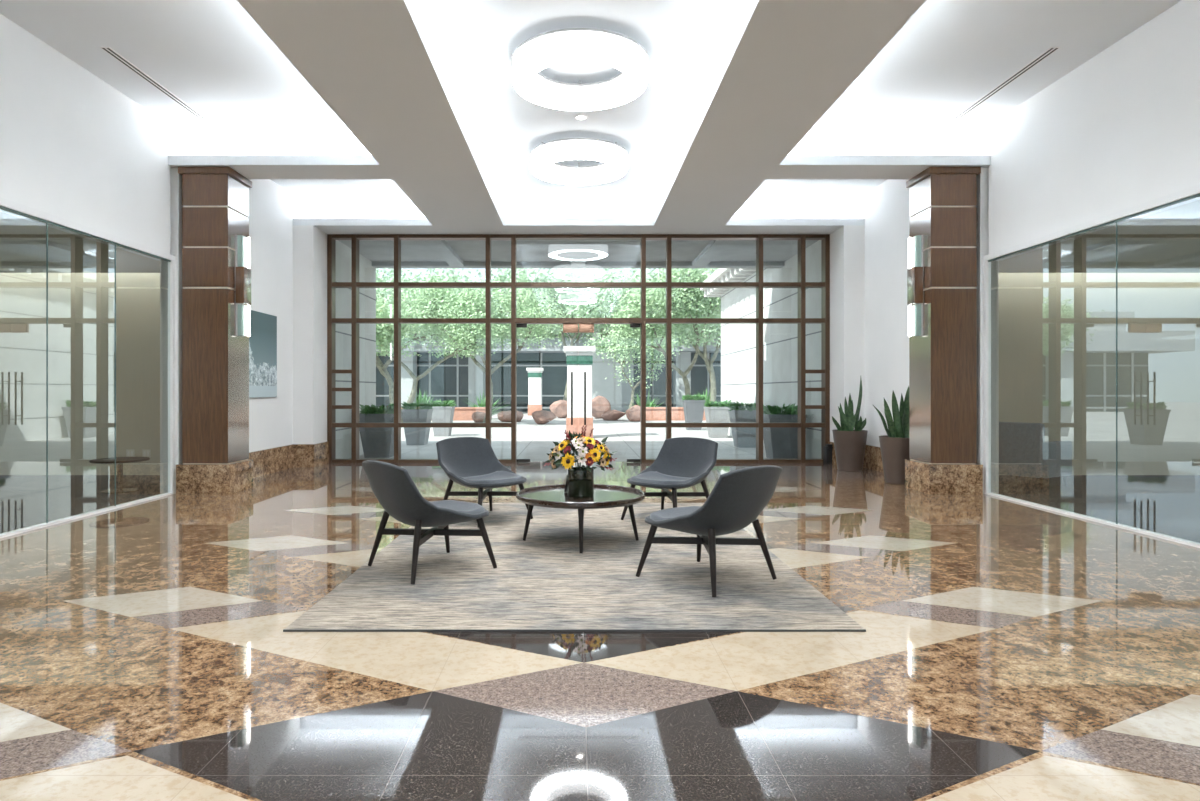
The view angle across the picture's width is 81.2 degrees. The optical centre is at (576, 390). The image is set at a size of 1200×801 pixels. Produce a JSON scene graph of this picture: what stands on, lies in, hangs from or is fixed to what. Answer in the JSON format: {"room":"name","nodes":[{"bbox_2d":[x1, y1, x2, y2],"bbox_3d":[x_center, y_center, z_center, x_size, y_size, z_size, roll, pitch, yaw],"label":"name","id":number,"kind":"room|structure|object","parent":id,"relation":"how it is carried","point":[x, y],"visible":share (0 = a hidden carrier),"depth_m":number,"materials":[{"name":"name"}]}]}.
{"room":"lobby","nodes":[
{"label":"lobby","id":0,"kind":"room"},
{"bbox_2d":[0,14,326,493],"bbox_3d":[-7.245,-0.985,3.700,5.840,4.470,17.400,0,0,0],"label":"wall","id":1,"kind":"structure","parent":0,"point":[74,147],"depth_m":10.40,"materials":[{"name":"white paint"}]},
{"bbox_2d":[0,206,170,522],"bbox_3d":[-4.922,-0.175,1.735,0.026,2.810,13.470,0,0,0],"label":"window","id":2,"kind":"structure","parent":1,"relation":"in","point":[1,207],"depth_m":6.72,"materials":[{"name":"clear glass"}]},
{"bbox_2d":[0,197,174,537],"bbox_3d":[-4.930,-0.198,1.765,0.090,2.895,13.530,0,0,0],"label":"trim","id":3,"kind":"structure","parent":1,"relation":"attached to","point":[169,266],"depth_m":8.47,"materials":[{"name":"silver metal"}]},
{"bbox_2d":[126,450,134,456],"bbox_3d":[-6.625,0.930,10.395,0.120,0.120,0.010,0,0,0],"label":"outlet plate","id":4,"kind":"object","parent":1,"relation":"attached to","point":[129,453],"visible":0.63,"depth_m":10.39,"materials":[{"name":"white plastic"}]},
{"bbox_2d":[142,450,150,457],"bbox_3d":[-6.385,0.930,10.395,0.120,0.120,0.010,0,0,0],"label":"outlet plate","id":5,"kind":"object","parent":1,"relation":"attached to","point":[145,453],"visible":0.81,"depth_m":10.39,"materials":[{"name":"white plastic"}]},
{"bbox_2d":[249,310,276,397],"bbox_3d":[-4.650,-0.530,10.205,0.030,1.250,1.250,0,0,0],"label":"wall picture","id":6,"kind":"object","parent":1,"relation":"attached to","point":[263,327],"visible":0.56,"depth_m":10.33,"materials":[{"name":"fabric"}]},
{"bbox_2d":[248,441,328,477],"bbox_3d":[-4.481,1.062,10.625,0.368,0.375,3.050,0,0,0],"label":"baseboard","id":7,"kind":"structure","parent":1,"relation":"attached to","point":[267,461],"depth_m":11.26,"materials":[{"name":"stone"}]},
{"bbox_2d":[336,240,375,458],"bbox_3d":[-4.775,-0.735,13.850,0.780,4.070,2.900,0,0,0],"label":"wall","id":8,"kind":"structure","parent":0,"point":[367,272],"depth_m":13.46,"materials":[{"name":"white stone"}]},
{"bbox_2d":[338,240,818,267],"bbox_3d":[-1.765,-2.990,13.850,14.400,0.620,2.900,0,0,0],"label":"ceiling","id":9,"kind":"structure","parent":0,"point":[414,253],"depth_m":14.00,"materials":[{"name":"concrete"}]},
{"bbox_2d":[349,412,807,461],"bbox_3d":[0.035,1.300,66.200,120.000,0.001,107.600,0,0,0],"label":"ground","id":10,"kind":"structure","parent":0,"point":[534,440],"depth_m":19.16,"materials":[{"name":"white concrete"}]},
{"bbox_2d":[359,403,402,457],"bbox_3d":[-3.878,0.762,13.843,0.916,1.076,0.886,0,0,0],"label":"planter","id":11,"kind":"object","parent":10,"relation":"on","point":[377,442],"visible":0.9,"depth_m":13.56,"materials":[{"name":"grey concrete"}]},
{"bbox_2d":[377,268,447,289],"bbox_3d":[-18.729,-5.363,63.016,16.516,13.341,15.985,0,0,-40],"label":"tree","id":12,"kind":"object","parent":10,"relation":"on","point":[423,274],"visible":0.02,"depth_m":62.90,"materials":[{"name":"green plant"}]},
{"bbox_2d":[401,401,433,444],"bbox_3d":[-3.860,0.769,16.994,0.844,1.062,0.832,0,0,0],"label":"planter","id":13,"kind":"object","parent":10,"relation":"on","point":[423,413],"visible":1,"depth_m":16.75,"materials":[{"name":"grey concrete"}]},
{"bbox_2d":[408,390,432,403],"bbox_3d":[-7.325,0.559,32.561,2.562,1.481,2.629,0,0,0],"label":"shrub","id":14,"kind":"object","parent":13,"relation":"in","point":[421,399],"visible":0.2,"depth_m":32.44,"materials":[{"name":"green plant"}]},
{"bbox_2d":[376,268,471,405],"bbox_3d":[-9.868,-3.127,37.929,11.410,8.951,6.722,0,0,-20],"label":"tree","id":15,"kind":"object","parent":10,"relation":"on","point":[382,368],"visible":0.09,"depth_m":37.76,"materials":[{"name":"green plant"}]},
{"bbox_2d":[430,399,455,436],"bbox_3d":[-3.857,0.762,20.213,0.836,1.076,0.842,0,0,0],"label":"planter","id":16,"kind":"object","parent":10,"relation":"on","point":[443,412],"visible":0.95,"depth_m":19.95,"materials":[{"name":"grey concrete"}]},
{"bbox_2d":[401,407,485,420],"bbox_3d":[-6.165,1.010,31.000,4.480,0.580,0.500,0,0,0],"label":"wall","id":17,"kind":"structure","parent":10,"relation":"on","point":[460,413],"depth_m":30.80,"materials":[{"name":"brick"}]},
{"bbox_2d":[376,290,521,422],"bbox_3d":[-5.320,-1.261,25.883,6.941,5.215,4.194,0,0,-30],"label":"tree","id":18,"kind":"object","parent":10,"relation":"on","point":[384,332],"visible":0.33,"depth_m":25.61,"materials":[{"name":"green plant"}]},
{"bbox_2d":[391,268,555,310],"bbox_3d":[-10.672,-5.162,61.126,15.629,13.062,17.860,0,0,-44],"label":"tree","id":19,"kind":"object","parent":10,"relation":"on","point":[504,272],"visible":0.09,"depth_m":57.24,"materials":[{"name":"green plant"}]},
{"bbox_2d":[376,268,578,422],"bbox_3d":[-3.834,-1.793,26.828,8.123,6.287,6.051,0,0,-4],"label":"tree","id":20,"kind":"object","parent":10,"relation":"on","point":[436,299],"visible":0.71,"depth_m":26.50,"materials":[{"name":"green plant"}]},
{"bbox_2d":[472,411,491,422],"bbox_3d":[-3.869,1.067,28.522,0.915,0.466,0.688,0,0,-33],"label":"boulder","id":21,"kind":"object","parent":10,"relation":"on","point":[477,417],"visible":0.66,"depth_m":28.19,"materials":[{"name":"beige stone"}]},
{"bbox_2d":[465,389,504,415],"bbox_3d":[-4.232,0.524,32.768,2.582,1.551,2.421,0,0,0],"label":"shrub","id":22,"kind":"object","parent":10,"relation":"on","point":[482,400],"visible":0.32,"depth_m":32.60,"materials":[{"name":"green plant"}]},
{"bbox_2d":[497,411,523,421],"bbox_3d":[-2.716,1.058,29.520,1.004,0.484,1.192,0,0,45],"label":"boulder","id":23,"kind":"object","parent":10,"relation":"on","point":[504,416],"visible":0.72,"depth_m":29.21,"materials":[{"name":"beige stone"}]},
{"bbox_2d":[526,368,543,415],"bbox_3d":[-2.215,0.035,37.500,0.880,2.530,0.880,0,0,0],"label":"pillar","id":24,"kind":"structure","parent":10,"relation":"on","point":[534,374],"depth_m":37.16,"materials":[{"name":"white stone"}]},
{"bbox_2d":[532,410,556,423],"bbox_3d":[-1.203,1.025,27.502,1.069,0.549,0.793,0,0,-42],"label":"boulder","id":25,"kind":"object","parent":10,"relation":"on","point":[542,416],"visible":1,"depth_m":27.24,"materials":[{"name":"brown stone"}]},
{"bbox_2d":[376,313,720,411],"bbox_3d":[0.035,-1.850,46.500,54.000,6.300,11.400,0,0,0],"label":"office building","id":26,"kind":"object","parent":10,"relation":"on","point":[457,379],"visible":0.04,"depth_m":44.00,"materials":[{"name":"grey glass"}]},
{"bbox_2d":[549,400,566,417],"bbox_3d":[-0.795,0.860,33.520,1.213,0.881,0.881,0,0,-35],"label":"boulder","id":27,"kind":"object","parent":10,"relation":"on","point":[559,408],"visible":0.8,"depth_m":33.16,"materials":[{"name":"beige stone"}]},
{"bbox_2d":[564,346,595,437],"bbox_3d":[0.085,0.035,19.600,0.880,2.530,0.880,0,0,0],"label":"pillar","id":28,"kind":"structure","parent":10,"relation":"on","point":[579,359],"depth_m":19.26,"materials":[{"name":"stone"}]},
{"bbox_2d":[504,268,658,400],"bbox_3d":[0.782,-3.265,38.309,10.407,9.198,7.838,0,0,8],"label":"tree","id":29,"kind":"object","parent":10,"relation":"on","point":[587,309],"visible":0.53,"depth_m":36.85,"materials":[{"name":"green plant"}]},
{"bbox_2d":[531,268,664,310],"bbox_3d":[2.070,-5.657,62.035,15.890,14.031,12.644,0,0,3],"label":"tree","id":30,"kind":"object","parent":10,"relation":"on","point":[601,278],"visible":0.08,"depth_m":60.71,"materials":[{"name":"green plant"}]},
{"bbox_2d":[592,396,610,418],"bbox_3d":[1.036,0.758,32.996,1.217,1.085,0.697,0,0,-15],"label":"boulder","id":31,"kind":"object","parent":10,"relation":"on","point":[601,405],"visible":0.77,"depth_m":32.75,"materials":[{"name":"beige stone"}]},
{"bbox_2d":[601,410,625,420],"bbox_3d":[1.652,1.063,30.944,1.059,0.473,1.191,0,0,-6],"label":"boulder","id":32,"kind":"object","parent":10,"relation":"on","point":[611,415],"visible":0.99,"depth_m":30.52,"materials":[{"name":"brown stone"}]},
{"bbox_2d":[626,405,639,421],"bbox_3d":[2.540,0.944,29.977,0.857,0.711,1.140,0,0,-7],"label":"boulder","id":33,"kind":"object","parent":10,"relation":"on","point":[633,413],"visible":0.76,"depth_m":29.53,"materials":[{"name":"beige stone"}]},
{"bbox_2d":[581,330,689,407],"bbox_3d":[2.795,-1.019,34.762,5.548,4.685,3.080,0,0,21],"label":"tree","id":34,"kind":"object","parent":10,"relation":"on","point":[627,350],"visible":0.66,"depth_m":34.86,"materials":[{"name":"green plant"}]},
{"bbox_2d":[626,388,663,407],"bbox_3d":[3.137,0.543,32.664,2.570,1.514,2.432,0,0,-19],"label":"shrub","id":35,"kind":"object","parent":10,"relation":"on","point":[648,404],"visible":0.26,"depth_m":32.49,"materials":[{"name":"green plant"}]},
{"bbox_2d":[595,268,720,395],"bbox_3d":[3.555,-1.875,24.622,5.852,6.378,3.766,0,0,6],"label":"tree","id":36,"kind":"object","parent":10,"relation":"on","point":[689,299],"visible":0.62,"depth_m":24.53,"materials":[{"name":"green plant"}]},
{"bbox_2d":[638,268,700,295],"bbox_3d":[9.516,-4.902,59.397,15.136,12.543,16.252,0,0,27],"label":"tree","id":37,"kind":"object","parent":10,"relation":"on","point":[700,268],"visible":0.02,"depth_m":62.26,"materials":[{"name":"green plant"}]},
{"bbox_2d":[646,407,705,420],"bbox_3d":[4.735,1.010,31.000,3.880,0.580,0.500,0,0,0],"label":"planter","id":38,"kind":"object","parent":10,"relation":"on","point":[652,413],"depth_m":30.80,"materials":[{"name":"stone"}]},
{"bbox_2d":[658,270,720,401],"bbox_3d":[7.894,-2.781,38.669,7.707,8.215,8.067,0,0,0],"label":"tree","id":39,"kind":"object","parent":10,"relation":"on","point":[709,363],"visible":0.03,"depth_m":37.90,"materials":[{"name":"green plant"}]},
{"bbox_2d":[681,394,706,429],"bbox_3d":[3.927,0.693,23.413,0.850,1.214,0.848,0,0,0],"label":"planter","id":40,"kind":"object","parent":10,"relation":"on","point":[693,406],"visible":1,"depth_m":23.13,"materials":[{"name":"grey concrete"}]},
{"bbox_2d":[694,389,720,406],"bbox_3d":[6.112,0.546,32.733,2.565,1.509,2.535,0,0,0],"label":"shrub","id":41,"kind":"object","parent":10,"relation":"on","point":[707,395],"visible":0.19,"depth_m":32.44,"materials":[{"name":"green plant"}]},
{"bbox_2d":[704,399,731,437],"bbox_3d":[3.958,0.764,19.495,0.820,1.071,0.815,0,0,0],"label":"planter","id":42,"kind":"object","parent":10,"relation":"on","point":[715,412],"visible":0.98,"depth_m":19.25,"materials":[{"name":"grey concrete"}]},
{"bbox_2d":[728,401,755,447],"bbox_3d":[3.927,0.766,16.299,0.865,1.069,0.879,0,0,0],"label":"planter","id":43,"kind":"object","parent":10,"relation":"on","point":[743,437],"visible":0.88,"depth_m":16.05,"materials":[{"name":"grey concrete"}]},
{"bbox_2d":[763,403,807,458],"bbox_3d":[3.972,0.763,13.473,0.919,1.074,0.923,0,0,0],"label":"planter","id":44,"kind":"object","parent":10,"relation":"on","point":[779,442],"visible":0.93,"depth_m":13.18,"materials":[{"name":"grey concrete"}]},
{"bbox_2d":[0,0,1180,233],"bbox_3d":[0.035,-3.095,3.550,20.000,0.750,17.700,0,0,0],"label":"ceiling","id":45,"kind":"structure","parent":0,"point":[378,116],"depth_m":7.19,"materials":[{"name":"paint"}]},
{"bbox_2d":[100,47,213,124],"bbox_3d":[-4.415,-3.216,7.500,0.090,0.008,1.900,0,0,0],"label":"ceiling vent","id":46,"kind":"object","parent":45,"relation":"in","point":[108,50],"visible":1,"depth_m":7.32,"materials":[{"name":"white metal"}]},
{"bbox_2d":[518,195,638,196],"bbox_3d":[0.035,-3.216,11.550,2.000,0.008,0.090,0,0,0],"label":"ceiling vent","id":47,"kind":"object","parent":45,"relation":"in","point":[518,195],"visible":1,"depth_m":11.54,"materials":[{"name":"white metal"}]},
{"bbox_2d":[530,138,628,184],"bbox_3d":[0.035,-3.075,9.330,1.314,0.290,1.314,0,0,0],"label":"ring light","id":48,"kind":"object","parent":45,"relation":"hanging from","point":[543,156],"visible":1,"depth_m":9.02,"materials":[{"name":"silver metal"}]},
{"bbox_2d":[511,28,648,110],"bbox_3d":[0.035,-3.075,6.700,1.314,0.290,1.314,0,0,0],"label":"ring light","id":49,"kind":"object","parent":45,"relation":"hanging from","point":[539,52],"visible":1,"depth_m":6.38,"materials":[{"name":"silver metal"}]},
{"bbox_2d":[575,115,587,120],"bbox_3d":[0.055,-3.216,8.240,0.156,0.008,0.156,0,0,0],"label":"recessed light","id":50,"kind":"object","parent":45,"relation":"in","point":[578,117],"visible":1,"depth_m":8.23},
{"bbox_2d":[944,47,1060,124],"bbox_3d":[4.485,-3.216,7.500,0.090,0.008,1.900,0,0,0],"label":"ceiling vent","id":51,"kind":"object","parent":45,"relation":"in","point":[1050,50],"visible":1,"depth_m":7.32,"materials":[{"name":"white metal"}]},
{"bbox_2d":[0,462,1199,800],"bbox_3d":[0.035,1.375,3.700,20.000,0.251,17.400,0,0,0],"label":"floor","id":52,"kind":"structure","parent":0,"point":[1008,650],"depth_m":3.25,"materials":[{"name":"brown stone"}]},
{"bbox_2d":[89,457,149,493],"bbox_3d":[-5.685,1.049,8.720,0.636,0.402,0.636,0,0,0],"label":"side table","id":53,"kind":"object","parent":52,"relation":"on","point":[119,460],"visible":0.98,"depth_m":8.69,"materials":[{"name":"brown wood"}]},
{"bbox_2d":[176,167,252,493],"bbox_3d":[-4.515,-0.733,8.768,0.650,3.965,0.625,0,0,0],"label":"column","id":54,"kind":"structure","parent":52,"relation":"on","point":[215,200],"depth_m":8.50,"materials":[{"name":"wood"}]},
{"bbox_2d":[235,235,250,336],"bbox_3d":[-4.178,-1.315,8.775,0.115,1.250,0.210,0,0,0],"label":"wall sconce","id":55,"kind":"object","parent":54,"relation":"attached to","point":[242,274],"visible":1,"depth_m":8.71,"materials":[{"name":"silver metal"}]},
{"bbox_2d":[283,503,865,631],"bbox_3d":[-0.010,1.244,5.693,3.024,0.011,4.124,0,0,0],"label":"area rug","id":56,"kind":"object","parent":52,"relation":"on","point":[542,582],"visible":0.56,"depth_m":4.41,"materials":[{"name":"grey carpet"}]},
{"bbox_2d":[362,460,496,583],"bbox_3d":[-1.034,0.852,4.904,0.796,0.774,0.710,0,0,-41],"label":"lounge chair","id":57,"kind":"object","parent":56,"relation":"on","point":[392,485],"visible":1,"depth_m":4.67,"materials":[{"name":"grey fabric"}]},
{"bbox_2d":[429,500,484,513],"bbox_3d":[-0.970,0.868,4.959,0.625,0.137,0.646,0,0,-41],"label":"seat cushion","id":58,"kind":"object","parent":57,"relation":"on","point":[452,506],"depth_m":5.02,"materials":[{"name":"grey fabric"}]},
{"bbox_2d":[436,437,532,527],"bbox_3d":[-0.898,0.852,6.787,0.710,0.774,0.796,0,0,-45],"label":"lounge chair","id":59,"kind":"object","parent":56,"relation":"on","point":[472,462],"visible":0.98,"depth_m":6.90,"materials":[{"name":"grey fabric"}]},
{"bbox_2d":[456,471,522,484],"bbox_3d":[-0.838,0.868,6.728,0.646,0.137,0.625,0,0,-45],"label":"seat cushion","id":60,"kind":"object","parent":59,"relation":"on","point":[462,477],"depth_m":6.82,"materials":[{"name":"grey fabric"}]},
{"bbox_2d":[516,484,644,552],"bbox_3d":[0.035,1.037,5.790,1.064,0.400,1.064,0,0,0],"label":"coffee table","id":61,"kind":"object","parent":56,"relation":"on","point":[549,496],"visible":0.9,"depth_m":5.67,"materials":[{"name":"brown wood"}]},
{"bbox_2d":[564,475,567,492],"bbox_3d":[-0.060,0.785,5.950,0.060,0.151,0.080,0,0,30],"label":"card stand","id":62,"kind":"object","parent":61,"relation":"on","point":[566,484],"visible":0.32,"depth_m":5.93,"materials":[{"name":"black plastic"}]},
{"bbox_2d":[544,425,616,496],"bbox_3d":[0.041,0.566,5.757,0.620,0.588,0.526,0,0,-30],"label":"flower arrangement","id":63,"kind":"object","parent":61,"relation":"on","point":[580,478],"visible":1,"depth_m":5.66,"materials":[{"name":"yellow plant"}]},
{"bbox_2d":[621,437,717,519],"bbox_3d":[0.902,0.852,6.738,0.710,0.774,0.796,0,0,44],"label":"lounge chair","id":64,"kind":"object","parent":56,"relation":"on","point":[681,462],"visible":0.99,"depth_m":6.86,"materials":[{"name":"grey fabric"}]},
{"bbox_2d":[631,471,697,484],"bbox_3d":[0.844,0.868,6.677,0.646,0.137,0.625,0,0,44],"label":"seat cushion","id":65,"kind":"object","parent":64,"relation":"on","point":[645,477],"depth_m":6.80,"materials":[{"name":"grey fabric"}]},
{"bbox_2d":[636,465,781,597],"bbox_3d":[0.871,0.852,4.616,0.710,0.774,0.796,0,0,-41],"label":"lounge chair","id":66,"kind":"object","parent":56,"relation":"on","point":[738,497],"visible":1,"depth_m":4.37,"materials":[{"name":"grey fabric"}]},
{"bbox_2d":[650,506,700,520],"bbox_3d":[0.816,0.868,4.680,0.646,0.137,0.625,0,0,-41],"label":"seat cushion","id":67,"kind":"object","parent":66,"relation":"on","point":[670,514],"depth_m":4.74,"materials":[{"name":"grey fabric"}]},
{"bbox_2d":[823,444,831,463],"bbox_3d":[4.315,1.080,12.010,0.100,0.340,0.180,0,0,0],"label":"control box","id":68,"kind":"object","parent":52,"relation":"on","point":[827,450],"visible":1,"depth_m":11.94,"materials":[{"name":"black plastic"}]},
{"bbox_2d":[832,378,867,470],"bbox_3d":[4.320,0.502,11.060,0.522,1.495,0.522,0,0,41],"label":"potted snake plant","id":69,"kind":"object","parent":52,"relation":"on","point":[849,443],"visible":1,"depth_m":10.93,"materials":[{"name":"green plant"}]},
{"bbox_2d":[873,386,909,484],"bbox_3d":[4.381,0.588,9.530,0.558,1.325,0.524,0,0,35],"label":"potted snake plant","id":70,"kind":"object","parent":52,"relation":"on","point":[894,446],"visible":0.77,"depth_m":9.42,"materials":[{"name":"green plant"}]},
{"bbox_2d":[905,167,982,493],"bbox_3d":[4.585,-0.733,8.768,0.650,3.965,0.625,0,0,0],"label":"column","id":71,"kind":"structure","parent":52,"relation":"on","point":[942,200],"depth_m":8.50,"materials":[{"name":"wood"}]},
{"bbox_2d":[907,235,922,336],"bbox_3d":[4.247,-1.315,8.775,0.115,1.250,0.210,0,0,0],"label":"wall sconce","id":72,"kind":"object","parent":71,"relation":"attached to","point":[915,244],"visible":1,"depth_m":8.72,"materials":[{"name":"white glass"}]},
{"bbox_2d":[999,422,1071,488],"bbox_3d":[6.012,0.830,9.325,0.700,0.841,0.760,0,0,-30],"label":"armchair","id":73,"kind":"object","parent":52,"relation":"on","point":[1024,451],"visible":0.79,"depth_m":9.03,"materials":[{"name":"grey fabric"}]},
{"bbox_2d":[721,240,820,458],"bbox_3d":[4.945,-0.825,17.000,0.980,4.250,9.200,0,0,0],"label":"wall","id":74,"kind":"structure","parent":0,"point":[738,341],"depth_m":15.67,"materials":[{"name":"white paint"}]},
{"bbox_2d":[700,268,755,296],"bbox_3d":[4.780,-3.160,18.700,1.750,0.420,6.800,0,0,0],"label":"eaves","id":75,"kind":"object","parent":74,"relation":"attached to","point":[721,274],"visible":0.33,"depth_m":19.11,"materials":[{"name":"white paint"}]},
{"bbox_2d":[830,0,1199,493],"bbox_3d":[7.315,-0.985,3.700,5.840,4.470,17.400,0,0,0],"label":"wall","id":76,"kind":"structure","parent":0,"point":[1120,130],"depth_m":10.40,"materials":[{"name":"white paint"}]},
{"bbox_2d":[327,234,829,462],"bbox_3d":[0.035,-0.735,12.240,8.716,3.970,0.200,0,0,0],"label":"window","id":77,"kind":"structure","parent":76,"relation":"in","point":[332,284],"depth_m":12.15,"materials":[{"name":"brown metal"}]},
{"bbox_2d":[516,323,577,461],"bbox_3d":[-0.511,0.031,12.240,1.080,2.418,0.172,0,0,0],"label":"door","id":78,"kind":"structure","parent":77,"relation":"attached to","point":[567,327],"depth_m":12.20,"materials":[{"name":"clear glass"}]},
{"bbox_2d":[579,323,640,461],"bbox_3d":[0.581,0.031,12.240,1.080,2.418,0.172,0,0,0],"label":"door","id":79,"kind":"structure","parent":77,"relation":"attached to","point":[583,327],"depth_m":12.20,"materials":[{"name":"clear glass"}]},
{"bbox_2d":[828,441,883,472],"bbox_3d":[4.551,1.062,10.625,0.368,0.375,3.050,0,0,0],"label":"baseboard","id":80,"kind":"structure","parent":76,"relation":"attached to","point":[872,457],"depth_m":11.16,"materials":[{"name":"stone"}]},
{"bbox_2d":[984,184,1199,547],"bbox_3d":[5.000,-0.198,1.765,0.090,2.895,13.530,0,0,0],"label":"trim","id":81,"kind":"structure","parent":76,"relation":"attached to","point":[988,266],"depth_m":8.30,"materials":[{"name":"silver metal"}]},
{"bbox_2d":[988,193,1199,523],"bbox_3d":[4.992,-0.175,1.735,0.026,2.810,13.470,0,0,0],"label":"window","id":82,"kind":"structure","parent":76,"relation":"in","point":[1196,195],"depth_m":6.46,"materials":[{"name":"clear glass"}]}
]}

